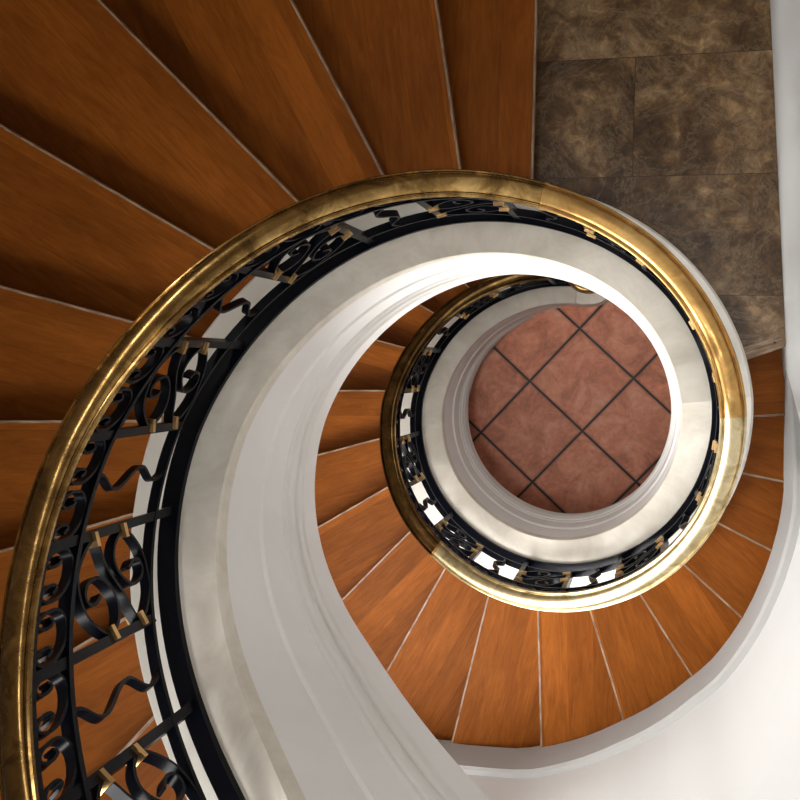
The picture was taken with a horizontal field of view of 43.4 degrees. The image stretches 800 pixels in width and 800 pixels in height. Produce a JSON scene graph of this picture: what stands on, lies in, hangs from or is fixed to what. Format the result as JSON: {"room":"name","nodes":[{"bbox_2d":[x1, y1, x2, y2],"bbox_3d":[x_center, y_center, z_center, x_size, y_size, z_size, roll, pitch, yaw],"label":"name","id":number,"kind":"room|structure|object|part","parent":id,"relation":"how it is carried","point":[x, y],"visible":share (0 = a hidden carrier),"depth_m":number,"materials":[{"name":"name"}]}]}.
{"room":"spiral staircase","nodes":[
{"label":"spiral staircase","id":0,"kind":"room"},
{"bbox_2d":[437,729,668,799],"bbox_3d":[-0.738,1.954,3.047,3.137,10.080,0.810,7,94,14],"label":"wall","id":1,"kind":"structure","parent":0,"point":[639,771],"depth_m":5.00,"materials":[{"name":"white paint"}]},
{"bbox_2d":[438,369,799,777],"bbox_3d":[-0.120,0.559,6.012,4.272,2.337,2.941,19,97,13],"label":"baseboard","id":2,"kind":"structure","parent":1,"relation":"attached to","point":[631,731],"depth_m":5.06,"materials":[{"name":"grey paint"}]},
{"bbox_2d":[468,301,670,513],"bbox_3d":[1.311,-0.031,7.659,6.600,0.001,6.600,2,92,14],"label":"floor","id":3,"kind":"structure","parent":0,"point":[569,412],"depth_m":7.66,"materials":[{"name":"tile"}]},
{"bbox_2d":[130,197,753,799],"bbox_3d":[0.548,0.092,4.711,2.087,6.124,2.088,28,98,11],"label":"stair stringer","id":4,"kind":"object","parent":3,"relation":"on","point":[299,705],"visible":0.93,"depth_m":3.60,"materials":[{"name":"white paint"}]},
{"bbox_2d":[32,197,719,799],"bbox_3d":[0.436,0.105,4.237,1.845,6.552,1.839,31,99,11],"label":"balustrade","id":5,"kind":"object","parent":4,"relation":"on","point":[205,383],"visible":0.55,"depth_m":3.11,"materials":[{"name":"black metal"}]},
{"bbox_3d":[0.348,0.118,3.884,1.845,5.822,1.839,32,99,11],"label":"handrail plate","id":6,"kind":"part","parent":5,"relation":"part of","materials":[{"name":"black metal"}]},
{"bbox_3d":[-0.772,0.628,2.549,0.030,0.576,0.026,-31,85,13],"label":"post","id":7,"kind":"part","parent":5,"relation":"part of","materials":[{"name":"black metal"}]},
{"bbox_3d":[-0.809,0.363,2.841,0.030,0.691,0.026,-13,89,14],"label":"post","id":8,"kind":"part","parent":5,"relation":"part of","materials":[{"name":"black metal"}]},
{"bbox_3d":[-0.643,0.839,2.363,0.026,0.691,0.030,44,101,9],"label":"post","id":9,"kind":"part","parent":5,"relation":"part of","materials":[{"name":"black metal"}]},
{"bbox_3d":[-0.794,0.092,3.000,0.031,0.576,0.027,2,92,14],"label":"post","id":10,"kind":"part","parent":5,"relation":"part of","materials":[{"name":"black metal"}]},
{"bbox_3d":[-0.655,-0.187,3.271,0.030,0.691,0.026,22,97,12],"label":"post","id":11,"kind":"part","parent":5,"relation":"part of","materials":[{"name":"black metal"}]},
{"bbox_3d":[-0.465,-0.433,3.414,0.030,0.576,0.026,40,101,9],"label":"post","id":12,"kind":"part","parent":5,"relation":"part of","materials":[{"name":"black metal"}]},
{"bbox_3d":[-0.197,-0.619,3.633,0.026,0.691,0.030,-34,84,13],"label":"post","id":13,"kind":"part","parent":5,"relation":"part of","materials":[{"name":"black metal"}]},
{"bbox_2d":[0,169,746,799],"bbox_3d":[0.369,0.059,3.813,1.885,5.812,2.024,32,99,11],"label":"brass handrail","id":14,"kind":"object","parent":5,"relation":"attached to","point":[18,774],"visible":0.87,"depth_m":3.44,"materials":[{"name":"gold metal"}]},
{"bbox_3d":[0.290,-0.112,6.014,0.665,1.570,1.715,16,96,13],"label":"rail","id":15,"kind":"part","parent":14,"relation":"part of","materials":[{"name":"gold metal"}]},
{"bbox_3d":[0.838,0.652,4.487,1.673,1.286,0.562,-30,85,13],"label":"rail","id":16,"kind":"part","parent":14,"relation":"part of","materials":[{"name":"gold metal"}]},
{"bbox_3d":[0.946,-0.393,3.659,0.257,0.294,1.109,-41,83,12],"label":"rail","id":17,"kind":"part","parent":14,"relation":"part of","materials":[{"name":"gold metal"}]},
{"bbox_3d":[0.029,0.228,6.132,0.030,0.691,0.026,-13,89,14],"label":"post","id":18,"kind":"part","parent":5,"relation":"part of","materials":[{"name":"black metal"}]},
{"bbox_3d":[0.043,-0.059,6.264,0.030,0.576,0.026,6,94,14],"label":"post","id":19,"kind":"part","parent":5,"relation":"part of","materials":[{"name":"black metal"}]},
{"bbox_3d":[0.073,0.487,5.877,0.030,0.576,0.026,-31,85,13],"label":"post","id":20,"kind":"part","parent":5,"relation":"part of","materials":[{"name":"black metal"}]},
{"bbox_3d":[0.094,-0.734,3.734,0.026,0.576,0.030,-16,88,14],"label":"post","id":21,"kind":"part","parent":5,"relation":"part of","materials":[{"name":"black metal"}]},
{"bbox_3d":[0.180,-0.325,6.482,0.030,0.691,0.026,24,97,12],"label":"post","id":22,"kind":"part","parent":5,"relation":"part of","materials":[{"name":"black metal"}]},
{"bbox_3d":[0.230,0.708,5.736,0.026,0.691,0.030,42,101,9],"label":"post","id":23,"kind":"part","parent":5,"relation":"part of","materials":[{"name":"black metal"}]},
{"bbox_3d":[0.399,0.856,5.479,0.026,0.576,0.030,25,98,12],"label":"post","id":24,"kind":"part","parent":5,"relation":"part of","materials":[{"name":"black metal"}]},
{"bbox_3d":[0.643,-0.727,6.793,0.026,0.691,0.030,-32,84,13],"label":"post","id":25,"kind":"part","parent":5,"relation":"part of","materials":[{"name":"black metal"}]},
{"bbox_3d":[0.418,-0.770,3.936,0.026,0.691,0.030,2,92,14],"label":"post","id":26,"kind":"part","parent":5,"relation":"part of","materials":[{"name":"black metal"}]},
{"bbox_3d":[0.629,0.931,5.298,0.026,0.691,0.030,6,94,14],"label":"post","id":27,"kind":"part","parent":5,"relation":"part of","materials":[{"name":"black metal"}]},
{"bbox_3d":[1.042,-0.842,6.966,0.026,0.691,0.030,-7,90,14],"label":"post","id":28,"kind":"part","parent":5,"relation":"part of","materials":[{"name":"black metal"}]},
{"bbox_3d":[0.828,0.926,5.004,0.026,0.576,0.030,-12,89,14],"label":"post","id":29,"kind":"part","parent":5,"relation":"part of","materials":[{"name":"black metal"}]},
{"bbox_3d":[1.053,0.829,4.815,0.026,0.691,0.030,-31,85,13],"label":"post","id":30,"kind":"part","parent":5,"relation":"part of","materials":[{"name":"black metal"}]},
{"bbox_3d":[1.197,0.673,4.538,0.030,0.576,0.026,43,101,9],"label":"post","id":31,"kind":"part","parent":5,"relation":"part of","materials":[{"name":"black metal"}]},
{"bbox_3d":[0.619,0.077,4.969,1.745,5.589,1.738,28,98,11],"label":"moulding","id":32,"kind":"part","parent":4,"relation":"part of","materials":[{"name":"white paint"}]},
{"bbox_3d":[0.985,-1.839,7.612,0.825,0.115,1.781,1,92,14],"label":"stair step","id":33,"kind":"structure","parent":3,"relation":"on","visible":0},
{"bbox_3d":[0.471,-1.748,7.606,0.866,0.156,1.895,-14,89,14],"label":"stair step","id":34,"kind":"structure","parent":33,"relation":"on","visible":0},
{"bbox_2d":[466,276,493,286],"bbox_3d":[-0.015,-1.525,7.570,0.884,0.166,2.000,-30,85,13],"label":"stair step","id":35,"kind":"structure","parent":34,"relation":"on","point":[472,283],"depth_m":7.37,"materials":[{"name":"brown wood"}]},
{"bbox_2d":[421,283,469,311],"bbox_3d":[-0.411,-1.162,7.506,0.876,0.179,2.035,-45,82,11],"label":"stair step","id":36,"kind":"structure","parent":35,"relation":"on","point":[434,303],"depth_m":7.25,"materials":[{"name":"brown wood"}]},
{"bbox_2d":[377,304,433,346],"bbox_3d":[-0.677,-0.701,7.404,2.002,0.185,0.844,31,99,11],"label":"stair step","id":37,"kind":"structure","parent":36,"relation":"on","point":[402,330],"depth_m":7.14,"materials":[{"name":"brown wood"}]},
{"bbox_2d":[339,339,404,389],"bbox_3d":[-0.781,-0.183,7.264,1.880,0.178,0.818,16,96,13],"label":"stair step","id":38,"kind":"structure","parent":37,"relation":"on","point":[373,370],"depth_m":7.02,"materials":[{"name":"brown wood"}]},
{"bbox_2d":[318,390,384,453],"bbox_3d":[-0.752,0.321,7.097,1.792,0.172,0.790,0,92,14],"label":"stair step","id":39,"kind":"structure","parent":38,"relation":"on","point":[353,417],"depth_m":6.90,"materials":[{"name":"brown wood"}]},
{"bbox_2d":[315,438,386,525],"bbox_3d":[-0.605,0.777,6.904,1.709,0.168,0.759,-15,88,14],"label":"stair step","id":40,"kind":"structure","parent":39,"relation":"on","point":[345,477],"depth_m":6.75,"materials":[{"name":"brown wood"}]},
{"bbox_2d":[318,487,408,598],"bbox_3d":[-0.351,1.153,6.683,1.608,0.169,0.727,-31,85,13],"label":"stair step","id":41,"kind":"structure","parent":40,"relation":"on","point":[353,542],"depth_m":6.57,"materials":[{"name":"brown wood"}]},
{"bbox_2d":[342,531,443,670],"bbox_3d":[-0.025,1.427,6.451,0.690,0.146,1.508,45,101,8],"label":"stair step","id":42,"kind":"structure","parent":41,"relation":"on","point":[386,603],"depth_m":6.38,"materials":[{"name":"brown wood"}]},
{"bbox_2d":[386,568,486,739],"bbox_3d":[0.349,1.574,6.223,0.638,0.130,1.373,30,99,11],"label":"stair step","id":43,"kind":"structure","parent":42,"relation":"on","point":[430,668],"depth_m":6.18,"materials":[{"name":"brown wood"}]},
{"bbox_2d":[451,596,539,747],"bbox_3d":[0.730,1.592,5.987,0.590,0.147,1.206,15,96,13],"label":"stair step","id":44,"kind":"structure","parent":43,"relation":"on","point":[499,707],"depth_m":5.94,"materials":[{"name":"brown wood"}]},
{"bbox_2d":[537,610,621,747],"bbox_3d":[1.070,1.504,5.744,0.538,0.157,1.048,-1,92,14],"label":"stair step","id":45,"kind":"structure","parent":44,"relation":"on","point":[577,699],"depth_m":5.69,"materials":[{"name":"brown wood"}]},
{"bbox_2d":[589,595,690,719],"bbox_3d":[1.352,1.308,5.505,0.492,0.160,0.854,-17,88,14],"label":"stair step","id":46,"kind":"structure","parent":45,"relation":"on","point":[643,667],"depth_m":5.45,"materials":[{"name":"brown wood"}]},
{"bbox_2d":[640,566,740,676],"bbox_3d":[1.560,1.063,5.284,0.449,0.154,0.693,-33,84,13],"label":"stair step","id":47,"kind":"structure","parent":46,"relation":"on","point":[696,623],"depth_m":5.22,"materials":[{"name":"brown wood"}]},
{"bbox_2d":[683,524,770,618],"bbox_3d":[1.690,0.782,5.085,0.549,0.153,0.410,43,101,9],"label":"stair step","id":48,"kind":"structure","parent":47,"relation":"on","point":[732,566],"depth_m":5.02,"materials":[{"name":"brown wood"}]},
{"bbox_2d":[718,474,783,551],"bbox_3d":[1.742,0.481,4.908,0.420,0.146,0.382,28,98,11],"label":"stair step","id":49,"kind":"structure","parent":48,"relation":"on","point":[753,512],"depth_m":4.84,"materials":[{"name":"brown wood"}]},
{"bbox_2d":[742,416,783,482],"bbox_3d":[1.727,0.182,4.759,0.319,0.132,0.365,12,95,13],"label":"stair step","id":50,"kind":"structure","parent":49,"relation":"on","point":[765,457],"depth_m":4.70,"materials":[{"name":"brown wood"}]},
{"bbox_2d":[747,348,784,416],"bbox_3d":[1.651,-0.102,4.623,0.239,0.151,0.369,-9,90,14],"label":"stair step","id":51,"kind":"structure","parent":50,"relation":"on","point":[766,370],"depth_m":4.54,"materials":[{"name":"brown wood"}]},
{"bbox_2d":[534,0,785,347],"bbox_3d":[1.145,-1.382,4.553,1.189,0.158,2.394,2,92,14],"label":"floor","id":52,"kind":"structure","parent":0,"point":[660,113],"depth_m":4.46,"materials":[{"name":"brown stone"}]},
{"bbox_2d":[438,0,537,178],"bbox_3d":[0.305,-1.740,4.562,0.654,0.203,1.743,2,93,14],"label":"stair step","id":53,"kind":"structure","parent":52,"relation":"on","point":[490,46],"depth_m":4.45,"materials":[{"name":"brown wood"}]},
{"bbox_2d":[293,0,461,174],"bbox_3d":[-0.294,-1.657,4.503,0.986,0.210,1.827,-8,90,14],"label":"stair step","id":54,"kind":"structure","parent":53,"relation":"on","point":[386,58],"depth_m":4.34,"materials":[{"name":"brown wood"}]},
{"bbox_2d":[102,0,384,200],"bbox_3d":[-0.813,-1.419,4.442,0.950,0.179,1.962,-28,85,13],"label":"stair step","id":55,"kind":"structure","parent":54,"relation":"on","point":[257,66],"depth_m":4.29,"materials":[{"name":"brown wood"}]},
{"bbox_2d":[0,0,298,266],"bbox_3d":[-1.212,-1.040,4.364,2.001,0.197,0.881,46,101,8],"label":"stair step","id":56,"kind":"structure","parent":55,"relation":"on","point":[76,82],"depth_m":4.25,"materials":[{"name":"brown wood"}]},
{"bbox_2d":[0,123,254,336],"bbox_3d":[-1.480,-0.569,4.243,1.973,0.205,0.847,31,99,11],"label":"stair step","id":57,"kind":"structure","parent":56,"relation":"on","point":[66,235],"depth_m":4.09,"materials":[{"name":"brown wood"}]},
{"bbox_2d":[0,285,191,419],"bbox_3d":[-1.584,-0.040,4.072,1.851,0.220,0.822,15,96,13],"label":"stair step","id":58,"kind":"structure","parent":57,"relation":"on","point":[50,348],"depth_m":3.90,"materials":[{"name":"brown wood"}]},
{"bbox_2d":[0,420,149,549],"bbox_3d":[-1.560,0.470,3.861,1.764,0.219,0.794,-1,92,14],"label":"stair step","id":59,"kind":"structure","parent":58,"relation":"on","point":[24,444],"depth_m":3.68,"materials":[{"name":"brown wood"}]},
{"bbox_2d":[0,513,132,664],"bbox_3d":[-1.416,0.931,3.623,1.679,0.210,0.762,-16,88,14],"label":"stair step","id":60,"kind":"structure","parent":59,"relation":"on","point":[99,614],"depth_m":3.42,"materials":[{"name":"brown wood"}]},
{"bbox_2d":[0,617,153,799],"bbox_3d":[-1.164,1.308,3.364,1.578,0.202,0.728,-32,84,13],"label":"stair step","id":61,"kind":"structure","parent":60,"relation":"on","point":[96,676],"depth_m":3.19,"materials":[{"name":"brown wood"}]},
{"bbox_2d":[100,716,186,799],"bbox_3d":[-0.840,1.577,3.090,0.686,0.196,1.470,44,101,9],"label":"stair step","id":62,"kind":"structure","parent":61,"relation":"on","point":[149,776],"depth_m":2.95,"materials":[{"name":"brown wood"}]},
{"bbox_2d":[743,335,784,359],"bbox_3d":[1.587,-0.224,4.478,0.222,0.156,0.056,-20,87,14],"label":"threshold strip","id":63,"kind":"object","parent":52,"relation":"attached to","point":[772,344],"visible":0.85,"depth_m":4.40,"materials":[{"name":"brown wood"}]},
{"bbox_2d":[666,0,799,799],"bbox_3d":[1.215,-0.138,2.482,0.598,10.080,4.114,6,94,14],"label":"wall","id":64,"kind":"structure","parent":0,"point":[742,742],"depth_m":4.10,"materials":[{"name":"white paint"}]}
]}

